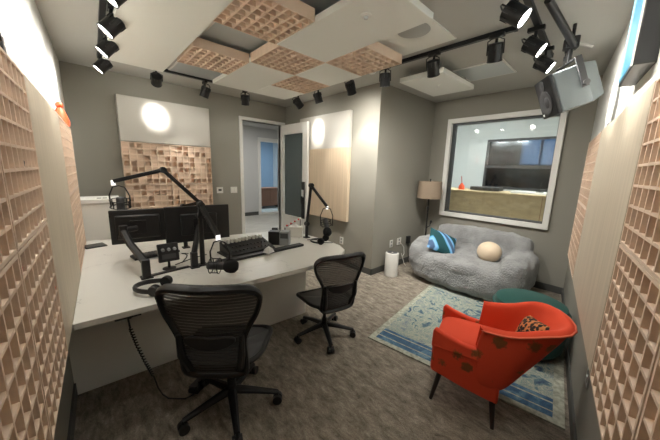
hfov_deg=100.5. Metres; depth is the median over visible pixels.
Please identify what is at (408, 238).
charger
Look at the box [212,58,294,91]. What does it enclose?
cloud
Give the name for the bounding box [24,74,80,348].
oak panel
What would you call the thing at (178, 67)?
ceiling panels
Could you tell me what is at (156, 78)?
track spotlight
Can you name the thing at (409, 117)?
wall
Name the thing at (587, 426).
wall
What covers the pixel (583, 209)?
panel
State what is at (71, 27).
ceiling
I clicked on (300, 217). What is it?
bead garland
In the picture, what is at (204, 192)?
panel
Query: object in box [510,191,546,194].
paper stack
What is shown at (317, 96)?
track spotlight
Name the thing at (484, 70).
ceiling panels
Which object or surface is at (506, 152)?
wall
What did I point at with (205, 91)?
track spotlight
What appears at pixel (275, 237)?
controller
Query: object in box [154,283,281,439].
office chair
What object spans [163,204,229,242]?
computer monitor
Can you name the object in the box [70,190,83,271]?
panel
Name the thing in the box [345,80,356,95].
track spotlight
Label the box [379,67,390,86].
track spotlight
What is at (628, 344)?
panel
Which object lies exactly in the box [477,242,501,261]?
pillow
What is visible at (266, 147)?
wall
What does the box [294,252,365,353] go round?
office chair
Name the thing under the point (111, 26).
track spotlight
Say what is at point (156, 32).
cloud
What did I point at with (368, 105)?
wall
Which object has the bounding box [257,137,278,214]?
door frame
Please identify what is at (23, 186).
panel
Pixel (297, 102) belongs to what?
track spotlight
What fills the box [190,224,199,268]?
monitor stand
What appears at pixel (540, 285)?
baseboard
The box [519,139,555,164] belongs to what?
window
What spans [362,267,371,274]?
baseboard
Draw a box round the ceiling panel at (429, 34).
[378,19,456,55]
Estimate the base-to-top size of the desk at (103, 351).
0.740 m
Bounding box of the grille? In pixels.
[398,23,430,37]
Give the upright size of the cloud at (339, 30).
0.130 m
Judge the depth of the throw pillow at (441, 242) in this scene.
3.75 m
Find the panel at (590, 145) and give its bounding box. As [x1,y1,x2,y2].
[578,139,593,203]
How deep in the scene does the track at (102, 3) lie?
2.09 m
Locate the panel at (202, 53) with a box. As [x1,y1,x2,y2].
[177,37,248,74]
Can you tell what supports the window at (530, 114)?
attached to the wall at (551, 246)
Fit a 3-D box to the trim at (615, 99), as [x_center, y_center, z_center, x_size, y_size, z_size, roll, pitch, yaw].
[1.635,-0.889,1.415,0.011,0.930,4.533,10,13,38]
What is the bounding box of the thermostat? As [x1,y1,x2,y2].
[217,187,222,192]
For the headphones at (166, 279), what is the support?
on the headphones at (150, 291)
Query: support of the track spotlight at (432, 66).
attached to the track at (510, 29)
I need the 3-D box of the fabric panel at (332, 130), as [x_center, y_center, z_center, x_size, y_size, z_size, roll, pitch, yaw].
[-0.103,-1.412,4.411,0.055,0.520,1.200,-8,14,-42]
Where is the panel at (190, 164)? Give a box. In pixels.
[170,145,211,183]
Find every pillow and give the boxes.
[427,228,456,253]
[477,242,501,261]
[515,315,549,331]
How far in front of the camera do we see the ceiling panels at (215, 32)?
2.43 m
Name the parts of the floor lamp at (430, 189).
lamp shade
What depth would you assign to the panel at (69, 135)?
2.35 m
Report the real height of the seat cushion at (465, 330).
0.070 m
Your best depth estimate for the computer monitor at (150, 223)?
2.08 m
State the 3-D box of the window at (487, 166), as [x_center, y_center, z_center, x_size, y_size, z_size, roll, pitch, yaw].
[4.831,-1.192,5.896,0.080,1.170,2.760,-8,14,-42]
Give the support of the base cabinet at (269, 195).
on the floor
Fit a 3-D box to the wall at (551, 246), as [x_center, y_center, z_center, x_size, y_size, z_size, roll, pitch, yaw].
[2.449,-0.482,4.037,0.140,2.630,2.087,-8,14,-42]
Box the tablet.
[84,242,107,248]
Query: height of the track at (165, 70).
0.037 m
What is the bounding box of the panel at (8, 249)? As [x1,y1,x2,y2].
[0,161,16,269]
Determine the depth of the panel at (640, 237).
0.77 m
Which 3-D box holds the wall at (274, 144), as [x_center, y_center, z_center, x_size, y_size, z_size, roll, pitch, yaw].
[-2.431,-1.450,8.306,5.600,2.720,6.280,-8,14,-42]
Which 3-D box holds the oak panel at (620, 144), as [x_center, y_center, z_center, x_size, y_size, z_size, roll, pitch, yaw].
[1.400,0.004,1.377,0.088,1.025,1.210,10,13,38]
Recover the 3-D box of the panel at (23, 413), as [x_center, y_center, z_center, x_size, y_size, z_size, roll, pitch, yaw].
[-0.644,0.396,0.502,0.090,0.554,0.486,-7,13,-39]
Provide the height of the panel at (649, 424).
0.506 m
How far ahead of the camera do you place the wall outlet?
1.46 m
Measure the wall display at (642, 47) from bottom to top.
0.580 m
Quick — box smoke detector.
[360,12,371,19]
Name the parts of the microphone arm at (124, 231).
arm, post, plate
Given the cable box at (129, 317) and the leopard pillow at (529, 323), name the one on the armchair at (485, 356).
the leopard pillow at (529, 323)
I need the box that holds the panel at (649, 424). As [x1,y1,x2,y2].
[635,348,659,439]
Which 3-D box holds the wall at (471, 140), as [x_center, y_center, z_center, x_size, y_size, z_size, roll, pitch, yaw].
[4.457,-0.903,6.397,0.100,2.720,5.500,-8,14,-42]
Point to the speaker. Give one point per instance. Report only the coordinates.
(580, 84)
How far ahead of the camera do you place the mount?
1.98 m
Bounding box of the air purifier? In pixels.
[384,251,398,277]
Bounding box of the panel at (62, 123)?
[58,115,74,194]
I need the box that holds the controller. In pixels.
[268,230,290,245]
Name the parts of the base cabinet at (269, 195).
door, door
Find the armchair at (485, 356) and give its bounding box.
[429,301,577,429]
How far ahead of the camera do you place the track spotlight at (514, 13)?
1.64 m
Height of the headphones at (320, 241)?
0.073 m
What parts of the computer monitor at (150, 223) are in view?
vesa plate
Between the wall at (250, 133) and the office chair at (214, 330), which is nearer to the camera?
the office chair at (214, 330)
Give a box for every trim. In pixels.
[0,0,64,110]
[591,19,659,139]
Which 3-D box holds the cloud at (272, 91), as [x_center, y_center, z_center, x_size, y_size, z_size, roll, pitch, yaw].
[-0.699,-1.786,3.721,0.520,0.130,0.480,-8,14,-42]
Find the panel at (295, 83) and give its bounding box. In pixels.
[272,75,328,93]
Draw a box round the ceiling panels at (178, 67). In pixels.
[168,61,222,79]
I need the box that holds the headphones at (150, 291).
[132,275,172,296]
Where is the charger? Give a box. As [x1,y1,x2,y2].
[406,236,410,261]
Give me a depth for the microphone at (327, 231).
2.94 m
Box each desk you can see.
[69,231,344,394]
[449,187,545,220]
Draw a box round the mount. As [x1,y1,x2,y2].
[544,0,593,64]
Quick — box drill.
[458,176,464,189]
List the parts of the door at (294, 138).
glass, handle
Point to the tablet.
(95, 245)
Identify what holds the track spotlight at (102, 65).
attached to the track at (102, 3)
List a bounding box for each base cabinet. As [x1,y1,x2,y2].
[80,196,118,240]
[261,187,277,205]
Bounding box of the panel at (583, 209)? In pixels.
[570,205,585,278]
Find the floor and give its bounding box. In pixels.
[74,206,569,439]
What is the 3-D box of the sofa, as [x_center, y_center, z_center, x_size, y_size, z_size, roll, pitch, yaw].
[1.898,0.507,3.728,1.034,0.770,1.486,-8,14,-42]
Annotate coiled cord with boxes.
[127,318,194,398]
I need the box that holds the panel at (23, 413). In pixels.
[0,254,51,439]
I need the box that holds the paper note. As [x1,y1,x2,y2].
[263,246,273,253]
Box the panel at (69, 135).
[66,124,77,188]
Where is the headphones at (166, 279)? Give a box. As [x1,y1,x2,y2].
[160,276,170,284]
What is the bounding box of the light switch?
[231,187,236,192]
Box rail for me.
[151,265,189,275]
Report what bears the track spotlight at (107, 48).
attached to the track at (102, 3)
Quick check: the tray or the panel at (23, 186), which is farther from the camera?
the tray
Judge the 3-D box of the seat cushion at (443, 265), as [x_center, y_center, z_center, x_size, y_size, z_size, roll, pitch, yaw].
[1.789,0.575,3.639,0.736,0.235,0.845,-8,14,-42]
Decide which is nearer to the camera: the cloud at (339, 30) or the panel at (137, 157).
the cloud at (339, 30)
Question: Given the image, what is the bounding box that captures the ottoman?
[492,288,571,359]
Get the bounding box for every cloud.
[102,0,232,71]
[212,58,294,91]
[253,85,302,99]
[277,0,433,61]
[296,63,361,85]
[400,61,473,96]
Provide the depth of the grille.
2.22 m
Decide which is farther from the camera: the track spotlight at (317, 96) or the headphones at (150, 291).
the track spotlight at (317, 96)
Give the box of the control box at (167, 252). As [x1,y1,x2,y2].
[156,242,179,269]
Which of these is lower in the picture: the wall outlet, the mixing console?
the wall outlet
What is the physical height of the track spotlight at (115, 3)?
0.222 m
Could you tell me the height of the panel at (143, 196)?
0.549 m
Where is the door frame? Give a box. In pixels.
[239,116,284,233]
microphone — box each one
[108,185,131,209]
[206,240,238,273]
[320,207,332,235]
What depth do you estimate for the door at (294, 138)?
4.97 m
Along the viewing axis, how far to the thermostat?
4.55 m
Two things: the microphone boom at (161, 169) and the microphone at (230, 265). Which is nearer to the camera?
the microphone at (230, 265)
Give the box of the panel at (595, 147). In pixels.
[582,131,601,207]
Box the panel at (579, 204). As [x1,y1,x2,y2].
[568,201,581,264]
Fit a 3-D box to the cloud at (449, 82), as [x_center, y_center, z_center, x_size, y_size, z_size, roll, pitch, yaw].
[1.254,-1.626,3.183,0.790,0.140,0.510,-8,14,-42]
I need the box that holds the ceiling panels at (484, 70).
[453,59,516,81]
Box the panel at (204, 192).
[173,183,212,206]
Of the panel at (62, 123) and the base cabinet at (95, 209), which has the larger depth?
the base cabinet at (95, 209)
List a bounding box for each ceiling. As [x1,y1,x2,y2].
[34,0,634,106]
[242,121,277,129]
[459,116,559,125]
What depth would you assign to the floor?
1.82 m
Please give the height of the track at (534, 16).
0.037 m
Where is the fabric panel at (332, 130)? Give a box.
[300,110,352,148]
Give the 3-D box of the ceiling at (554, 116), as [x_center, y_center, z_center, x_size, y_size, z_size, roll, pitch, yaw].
[3.361,-2.124,5.116,2.980,0.080,5.500,-8,14,-42]
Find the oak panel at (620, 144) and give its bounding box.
[572,80,655,372]
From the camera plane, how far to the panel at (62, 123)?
1.96 m
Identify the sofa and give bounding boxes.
[409,223,539,301]
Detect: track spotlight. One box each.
[92,52,112,74]
[94,32,119,58]
[96,1,125,39]
[107,0,126,8]
[150,70,162,87]
[199,80,210,98]
[241,90,249,105]
[292,95,303,108]
[313,89,322,103]
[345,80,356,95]
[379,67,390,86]
[426,50,440,77]
[486,31,505,62]
[499,0,532,28]
[521,24,548,57]
[532,45,556,74]
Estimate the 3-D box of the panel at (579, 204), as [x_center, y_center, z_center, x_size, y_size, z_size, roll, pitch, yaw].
[2.167,0.107,2.374,0.090,0.506,0.401,10,13,38]
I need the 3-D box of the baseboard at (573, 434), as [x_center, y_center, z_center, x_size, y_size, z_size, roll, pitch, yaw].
[1.485,1.213,1.686,0.012,0.090,4.818,10,13,38]
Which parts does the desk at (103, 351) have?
panel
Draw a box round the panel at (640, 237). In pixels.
[620,77,659,282]
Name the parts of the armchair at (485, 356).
leg, arm, arm, seat, leg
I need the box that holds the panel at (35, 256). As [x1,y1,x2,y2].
[16,221,67,439]
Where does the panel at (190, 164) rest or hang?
attached to the wall at (88, 94)
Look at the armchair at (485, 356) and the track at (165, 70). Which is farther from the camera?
the track at (165, 70)
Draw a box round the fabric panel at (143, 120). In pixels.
[115,94,210,146]
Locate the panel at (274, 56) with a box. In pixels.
[250,42,324,74]
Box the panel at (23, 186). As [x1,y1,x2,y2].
[0,46,46,250]
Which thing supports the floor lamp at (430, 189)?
on the floor
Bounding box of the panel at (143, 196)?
[125,184,174,209]
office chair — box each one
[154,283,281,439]
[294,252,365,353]
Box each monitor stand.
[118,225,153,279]
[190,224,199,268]
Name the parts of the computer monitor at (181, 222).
vesa plate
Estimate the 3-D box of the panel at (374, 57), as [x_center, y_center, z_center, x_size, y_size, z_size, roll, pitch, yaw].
[0.318,-1.526,2.600,0.510,0.080,0.510,-8,14,-42]
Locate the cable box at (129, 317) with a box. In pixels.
[114,313,141,321]
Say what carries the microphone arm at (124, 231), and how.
on the desk at (103, 351)
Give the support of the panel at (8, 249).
attached to the wall at (61, 431)
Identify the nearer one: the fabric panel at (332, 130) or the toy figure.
the toy figure
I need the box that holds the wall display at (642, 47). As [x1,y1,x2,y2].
[618,0,659,86]
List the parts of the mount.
support rod, clamp handle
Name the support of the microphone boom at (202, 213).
on the desk at (103, 351)
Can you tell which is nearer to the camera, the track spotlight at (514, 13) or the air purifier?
the track spotlight at (514, 13)
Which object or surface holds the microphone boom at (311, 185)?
on the desk at (103, 351)
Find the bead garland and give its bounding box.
[284,217,300,229]
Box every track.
[96,0,106,57]
[163,69,212,82]
[366,26,517,74]
[523,0,553,57]
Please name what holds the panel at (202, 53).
attached to the ceiling at (71, 27)
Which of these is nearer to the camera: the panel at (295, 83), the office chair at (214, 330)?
the office chair at (214, 330)
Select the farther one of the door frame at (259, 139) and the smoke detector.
the door frame at (259, 139)
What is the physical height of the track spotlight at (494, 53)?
0.219 m
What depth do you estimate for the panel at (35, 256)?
0.86 m
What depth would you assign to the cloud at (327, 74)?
2.96 m
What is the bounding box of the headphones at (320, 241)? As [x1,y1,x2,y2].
[310,235,328,244]
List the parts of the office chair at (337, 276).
seat frame, leg, leg, leg, leg, leg, frame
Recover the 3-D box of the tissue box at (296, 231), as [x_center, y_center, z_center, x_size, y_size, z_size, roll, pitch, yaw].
[-0.386,0.115,3.125,0.150,0.145,0.100,1,10,-1]
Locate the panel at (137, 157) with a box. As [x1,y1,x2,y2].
[120,141,172,183]
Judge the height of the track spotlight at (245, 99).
0.219 m
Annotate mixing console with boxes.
[215,234,303,261]
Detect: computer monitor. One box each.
[108,208,165,244]
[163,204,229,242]
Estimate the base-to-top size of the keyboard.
0.024 m
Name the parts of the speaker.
knob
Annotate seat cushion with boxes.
[433,255,480,275]
[440,317,499,346]
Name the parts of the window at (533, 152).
pane, pane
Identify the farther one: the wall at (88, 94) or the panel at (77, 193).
the wall at (88, 94)
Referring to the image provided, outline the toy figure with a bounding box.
[55,102,69,126]
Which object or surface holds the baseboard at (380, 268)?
attached to the wall at (409, 117)
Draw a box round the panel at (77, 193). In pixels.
[75,186,85,252]
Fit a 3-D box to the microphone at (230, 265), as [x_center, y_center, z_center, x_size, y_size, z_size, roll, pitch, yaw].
[-0.699,0.239,1.786,0.198,0.228,0.107,1,10,-4]
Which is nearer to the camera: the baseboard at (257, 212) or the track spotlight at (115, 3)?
the track spotlight at (115, 3)
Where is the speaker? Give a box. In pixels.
[534,54,603,118]
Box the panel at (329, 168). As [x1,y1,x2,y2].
[309,147,350,221]
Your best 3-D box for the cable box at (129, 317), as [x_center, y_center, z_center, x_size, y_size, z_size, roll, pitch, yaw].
[-1.119,0.522,1.518,0.119,0.045,0.085,-8,14,-42]
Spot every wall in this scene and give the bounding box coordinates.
[54,349,73,439]
[58,60,285,234]
[242,125,278,212]
[260,142,272,186]
[273,143,276,186]
[286,83,386,268]
[376,85,434,266]
[423,75,602,287]
[451,117,559,191]
[485,141,550,188]
[564,262,600,439]
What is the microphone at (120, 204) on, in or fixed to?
attached to the microphone boom at (161, 169)
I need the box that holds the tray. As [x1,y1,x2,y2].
[215,243,303,261]
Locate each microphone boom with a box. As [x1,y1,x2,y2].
[111,167,202,248]
[196,201,219,266]
[303,183,327,237]
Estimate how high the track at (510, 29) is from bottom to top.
0.037 m
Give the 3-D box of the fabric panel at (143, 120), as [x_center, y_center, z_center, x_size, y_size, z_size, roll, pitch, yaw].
[-2.288,-1.355,3.864,1.115,0.558,0.120,-8,14,-42]
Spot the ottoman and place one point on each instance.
(509, 295)
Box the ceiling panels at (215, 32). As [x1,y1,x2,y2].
[198,21,266,57]
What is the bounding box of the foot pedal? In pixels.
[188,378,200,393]
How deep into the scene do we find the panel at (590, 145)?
2.31 m
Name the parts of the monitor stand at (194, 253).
post, arm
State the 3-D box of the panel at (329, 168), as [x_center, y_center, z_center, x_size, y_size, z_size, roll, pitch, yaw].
[-0.126,-0.607,4.559,0.055,1.113,1.200,-8,14,-42]
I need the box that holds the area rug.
[368,283,564,429]
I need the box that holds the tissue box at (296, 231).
[289,224,302,236]
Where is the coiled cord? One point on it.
(128, 320)
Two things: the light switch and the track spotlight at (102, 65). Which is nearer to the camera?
the track spotlight at (102, 65)
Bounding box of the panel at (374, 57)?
[325,42,401,75]
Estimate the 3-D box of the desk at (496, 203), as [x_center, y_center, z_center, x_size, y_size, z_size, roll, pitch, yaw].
[3.142,0.114,4.863,0.735,1.200,2.590,-8,14,-42]
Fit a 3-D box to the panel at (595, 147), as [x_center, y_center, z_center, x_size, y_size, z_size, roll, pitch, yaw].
[1.924,-0.347,1.966,0.090,0.511,0.401,10,13,38]
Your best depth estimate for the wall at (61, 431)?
1.48 m
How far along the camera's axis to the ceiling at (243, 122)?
8.11 m
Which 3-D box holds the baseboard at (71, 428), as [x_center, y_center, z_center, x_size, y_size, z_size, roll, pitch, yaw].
[-1.584,1.122,1.703,0.012,0.090,4.949,-7,13,-39]
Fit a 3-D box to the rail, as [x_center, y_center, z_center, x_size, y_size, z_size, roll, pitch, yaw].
[-1.154,0.368,1.997,0.028,0.012,0.250,10,13,39]
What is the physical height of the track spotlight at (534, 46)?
0.220 m
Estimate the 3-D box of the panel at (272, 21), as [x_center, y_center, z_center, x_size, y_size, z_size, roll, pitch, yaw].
[-0.464,-1.419,1.899,0.510,0.080,0.510,-8,14,-42]
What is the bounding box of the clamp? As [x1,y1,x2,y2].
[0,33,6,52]
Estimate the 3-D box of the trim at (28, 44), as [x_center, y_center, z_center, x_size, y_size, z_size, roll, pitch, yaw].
[-1.697,-1.005,1.527,0.011,0.930,4.406,-7,13,-39]
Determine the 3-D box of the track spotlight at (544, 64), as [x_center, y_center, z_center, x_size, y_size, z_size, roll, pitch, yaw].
[1.878,-1.389,2.403,0.172,0.220,0.126,10,13,39]
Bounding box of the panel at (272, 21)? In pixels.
[213,0,314,43]
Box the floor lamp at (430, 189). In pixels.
[417,179,441,234]
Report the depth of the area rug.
2.39 m
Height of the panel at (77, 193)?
0.554 m
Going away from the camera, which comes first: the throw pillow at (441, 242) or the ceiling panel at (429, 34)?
the ceiling panel at (429, 34)
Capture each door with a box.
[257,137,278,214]
[280,121,309,233]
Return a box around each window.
[439,109,568,229]
[482,136,556,191]
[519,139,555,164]
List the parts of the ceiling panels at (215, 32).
frame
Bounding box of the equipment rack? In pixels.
[470,186,502,190]
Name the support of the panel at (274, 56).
attached to the ceiling at (71, 27)
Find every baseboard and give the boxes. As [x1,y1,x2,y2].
[67,383,77,439]
[245,211,258,215]
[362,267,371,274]
[370,257,407,274]
[533,281,561,293]
[561,288,576,439]
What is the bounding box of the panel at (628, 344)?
[590,244,659,439]
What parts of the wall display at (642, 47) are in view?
screen panel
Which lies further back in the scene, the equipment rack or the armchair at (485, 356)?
the equipment rack

